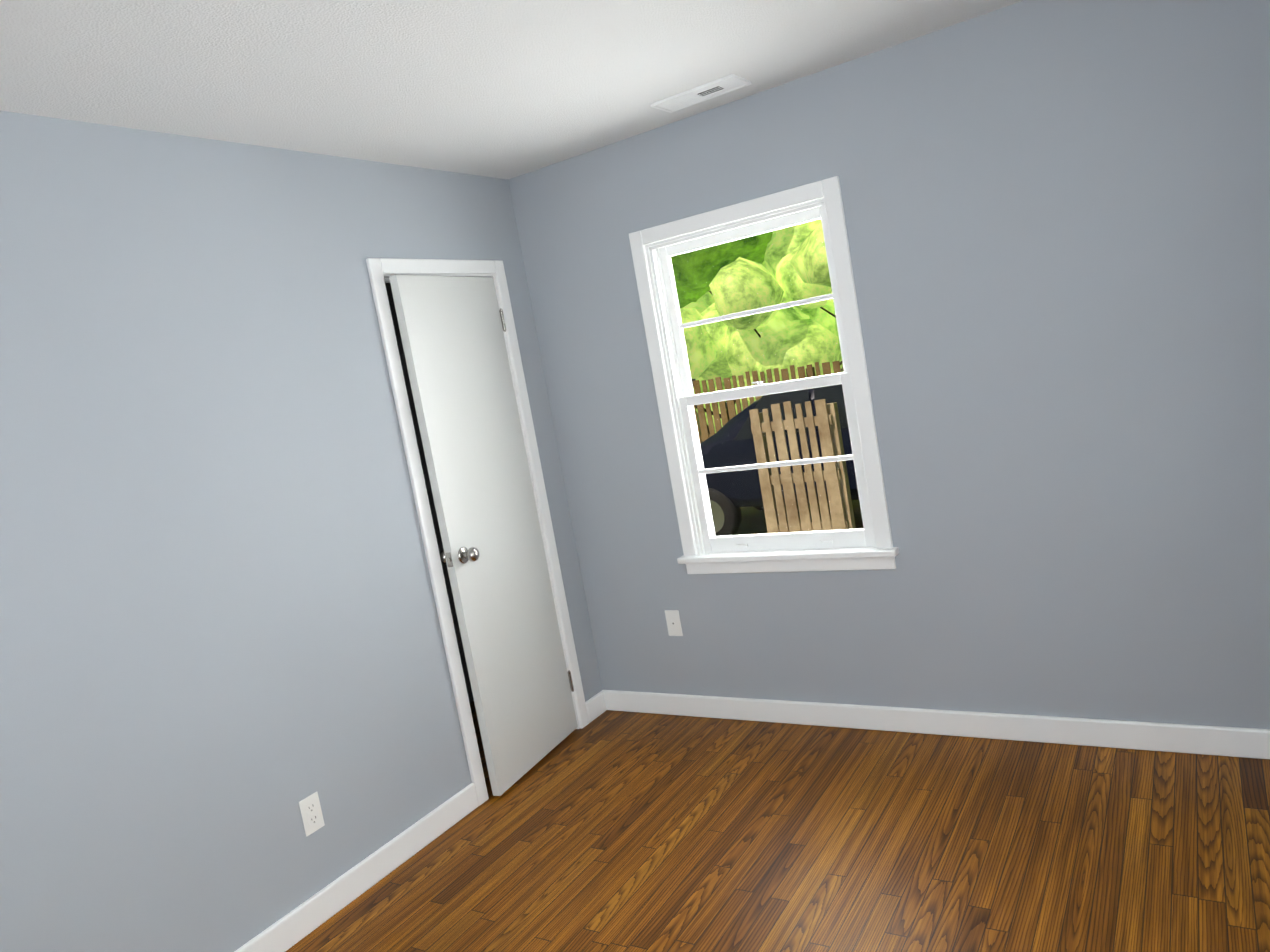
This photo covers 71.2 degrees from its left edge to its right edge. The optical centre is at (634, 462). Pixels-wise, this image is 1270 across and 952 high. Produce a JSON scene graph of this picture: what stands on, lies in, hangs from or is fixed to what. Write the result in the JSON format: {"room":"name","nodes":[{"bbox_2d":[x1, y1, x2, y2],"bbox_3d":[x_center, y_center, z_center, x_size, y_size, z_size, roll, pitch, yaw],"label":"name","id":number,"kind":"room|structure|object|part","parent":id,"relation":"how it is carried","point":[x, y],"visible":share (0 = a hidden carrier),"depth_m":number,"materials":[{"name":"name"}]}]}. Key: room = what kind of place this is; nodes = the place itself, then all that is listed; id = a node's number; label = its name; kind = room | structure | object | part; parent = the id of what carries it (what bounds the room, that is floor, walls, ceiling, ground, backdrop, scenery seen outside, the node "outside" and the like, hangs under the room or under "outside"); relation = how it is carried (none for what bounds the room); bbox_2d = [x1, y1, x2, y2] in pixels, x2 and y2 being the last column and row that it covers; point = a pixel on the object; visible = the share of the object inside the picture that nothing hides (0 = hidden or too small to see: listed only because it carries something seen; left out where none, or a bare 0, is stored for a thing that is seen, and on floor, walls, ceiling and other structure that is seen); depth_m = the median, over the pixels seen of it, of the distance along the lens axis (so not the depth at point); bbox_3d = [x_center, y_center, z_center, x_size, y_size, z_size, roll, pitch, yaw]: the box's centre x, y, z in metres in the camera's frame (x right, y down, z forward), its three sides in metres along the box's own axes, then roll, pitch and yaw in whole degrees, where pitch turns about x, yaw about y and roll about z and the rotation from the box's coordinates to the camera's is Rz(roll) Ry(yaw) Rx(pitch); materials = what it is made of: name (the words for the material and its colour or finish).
{"room":"empty bedroom","nodes":[
{"label":"empty bedroom","id":0,"kind":"room"},
{"bbox_2d":[0,111,602,951],"bbox_3d":[-1.429,0.315,2.395,0.120,2.440,4.280,-6,7,33],"label":"wall","id":1,"kind":"structure","parent":0,"point":[222,651],"depth_m":2.58,"materials":[{"name":"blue paint"}]},
{"bbox_2d":[299,792,324,836],"bbox_3d":[-1.014,1.105,2.784,0.007,0.115,0.070,-6,7,33],"label":"electrical outlet","id":2,"kind":"object","parent":1,"relation":"attached to","point":[311,814],"visible":1,"depth_m":2.78,"materials":[{"name":"white plastic"}]},
{"bbox_2d":[234,783,478,951],"bbox_3d":[-1.415,1.541,2.083,0.019,0.097,3.096,-6,7,33],"label":"baseboard","id":3,"kind":"structure","parent":1,"relation":"attached to","point":[289,930],"depth_m":2.90,"materials":[{"name":"white wood"}]},
{"bbox_2d":[366,258,588,805],"bbox_3d":[-0.635,0.231,3.616,0.137,2.082,0.744,-6,7,33],"label":"door frame","id":4,"kind":"structure","parent":1,"relation":"attached to","point":[379,269],"depth_m":3.37,"materials":[{"name":"white wood"}]},
{"bbox_2d":[389,275,577,795],"bbox_3d":[-0.550,0.250,3.571,0.168,2.000,0.627,-6,7,33],"label":"door","id":5,"kind":"structure","parent":1,"relation":"in","point":[492,556],"depth_m":3.52,"materials":[{"name":"white paint"}]},
{"bbox_3d":[-0.676,0.358,3.358,0.168,0.064,0.101,-6,7,33],"label":"knob","id":6,"kind":"part","parent":5,"relation":"part of","materials":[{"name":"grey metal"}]},
{"bbox_3d":[-0.435,0.185,3.853,0.043,1.705,0.014,-6,7,33],"label":"door hinge","id":7,"kind":"part","parent":5,"relation":"part of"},
{"bbox_2d":[585,691,605,722],"bbox_3d":[-0.182,1.119,4.053,0.019,0.097,0.141,-6,7,33],"label":"baseboard","id":8,"kind":"structure","parent":1,"relation":"attached to","point":[595,706],"depth_m":4.04,"materials":[{"name":"white wood"}]},
{"bbox_2d":[385,283,473,702],"bbox_3d":[-1.059,0.106,3.773,0.720,2.440,1.240,-6,7,33],"label":"wall","id":9,"kind":"structure","parent":0,"point":[427,480],"depth_m":4.44,"materials":[{"name":"grey paint"}]},
{"bbox_2d":[0,0,1023,179],"bbox_3d":[-0.693,-1.033,1.646,4.065,0.100,4.280,-6,7,33],"label":"ceiling","id":10,"kind":"structure","parent":0,"point":[506,89],"depth_m":2.47,"materials":[{"name":"white paint"}]},
{"bbox_2d":[650,74,751,112],"bbox_3d":[0.230,-1.293,3.116,0.330,0.009,0.150,-6,7,33],"label":"ceiling vent","id":11,"kind":"object","parent":10,"relation":"in","point":[691,97],"visible":1,"depth_m":3.11,"materials":[{"name":"white metal"}]},
{"bbox_2d":[698,86,723,95],"bbox_3d":[0.264,-1.299,3.099,0.092,0.004,0.054,-6,7,33],"label":"vent duct","id":12,"kind":"object","parent":10,"relation":"attached to","point":[710,91],"visible":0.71,"depth_m":3.10,"materials":[{"name":"black metal"}]},
{"bbox_2d":[286,701,1269,951],"bbox_3d":[-0.255,1.456,1.905,4.065,0.100,4.280,-6,7,33],"label":"floor","id":13,"kind":"structure","parent":0,"point":[614,831],"depth_m":2.69,"materials":[{"name":"brown wood"}]},
{"bbox_2d":[509,0,1269,728],"bbox_3d":[0.998,-0.200,3.236,3.115,2.440,0.160,-6,7,33],"label":"wall","id":14,"kind":"structure","parent":0,"point":[1057,216],"depth_m":2.98,"materials":[{"name":"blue paint"}]},
{"bbox_2d":[665,610,682,635],"bbox_3d":[0.167,0.699,3.849,0.070,0.115,0.006,-6,7,33],"label":"wall outlet","id":15,"kind":"object","parent":14,"relation":"attached to","point":[673,622],"visible":1,"depth_m":3.85,"materials":[{"name":"white plastic"}]},
{"bbox_2d":[629,176,895,573],"bbox_3d":[0.497,-0.277,3.487,0.888,1.435,0.121,-6,7,33],"label":"window","id":16,"kind":"structure","parent":14,"relation":"in","point":[828,190],"depth_m":3.45,"materials":[{"name":"white"}]},
{"bbox_3d":[0.466,-0.595,3.492,0.746,0.661,0.032,-6,7,33],"label":"back window sash","id":17,"kind":"part","parent":16,"relation":"part of","materials":[{"name":"white wood"}]},
{"bbox_3d":[0.467,-0.592,3.493,0.670,0.584,0.004,-6,7,33],"label":"glass","id":18,"kind":"part","parent":16,"relation":"part of","materials":[{"name":"clear glass"}]},
{"bbox_2d":[645,198,875,554],"bbox_3d":[0.525,-0.287,3.531,0.780,1.326,0.190,-6,7,33],"label":"window frame","id":19,"kind":"structure","parent":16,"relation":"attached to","point":[664,319],"depth_m":3.62,"materials":[{"name":"white wood"}]},
{"bbox_3d":[0.551,0.023,3.520,0.746,0.664,0.034,-6,7,33],"label":"back window sash","id":20,"kind":"part","parent":16,"relation":"part of","materials":[{"name":"white wood"}]},
{"bbox_3d":[0.549,0.011,3.519,0.670,0.567,0.004,-6,7,33],"label":"glass","id":21,"kind":"part","parent":16,"relation":"part of","materials":[{"name":"clear glass"}]},
{"bbox_3d":[0.591,0.408,3.516,0.888,0.055,0.014,-6,7,33],"label":"back window apron","id":22,"kind":"part","parent":16,"relation":"part of","materials":[{"name":"white wood"}]},
{"bbox_2d":[677,546,898,563],"bbox_3d":[0.583,0.368,3.511,0.924,0.026,0.078,-6,7,33],"label":"window sill","id":23,"kind":"structure","parent":14,"relation":"attached to","point":[813,554],"depth_m":3.46,"materials":[{"name":"white wood"}]},
{"bbox_2d":[602,690,1269,758],"bbox_3d":[1.086,0.971,3.324,2.955,0.097,0.019,-6,7,33],"label":"baseboard","id":24,"kind":"structure","parent":14,"relation":"attached to","point":[1213,740],"depth_m":3.23,"materials":[{"name":"white wood"}]},
{"label":"outside","id":25,"kind":"structure","parent":0,"visible":0},
{"bbox_2d":[696,367,862,534],"bbox_3d":[7.025,-0.624,15.463,80.000,0.200,85.000,-6,7,33],"label":"ground","id":26,"kind":"structure","parent":25,"point":[757,525],"depth_m":10.75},
{"bbox_2d":[671,219,842,433],"bbox_3d":[4.066,-5.074,7.153,30.966,11.307,28.813,-6,7,33],"label":"trees","id":27,"kind":"object","parent":26,"relation":"on","point":[782,318],"depth_m":13.68,"materials":[{"name":"green plant"}]},
{"bbox_2d":[693,361,843,442],"bbox_3d":[1.640,-0.395,12.614,22.052,1.790,0.144,-6,7,33],"label":"fence","id":28,"kind":"object","parent":26,"relation":"on","point":[810,372],"depth_m":12.59,"materials":[{"name":"beige wood"}]},
{"bbox_2d":[700,372,858,535],"bbox_3d":[2.357,-0.162,9.851,4.392,1.650,1.800,-6,7,33],"label":"car","id":29,"kind":"object","parent":26,"relation":"on","point":[720,501],"depth_m":9.60,"materials":[{"name":"blue paint"}]},
{"bbox_2d":[749,399,855,532],"bbox_3d":[1.598,0.173,8.446,0.840,1.540,0.144,-6,7,33],"label":"fence","id":30,"kind":"object","parent":26,"relation":"on","point":[837,511],"depth_m":8.35,"materials":[{"name":"brown wood"}]}
]}

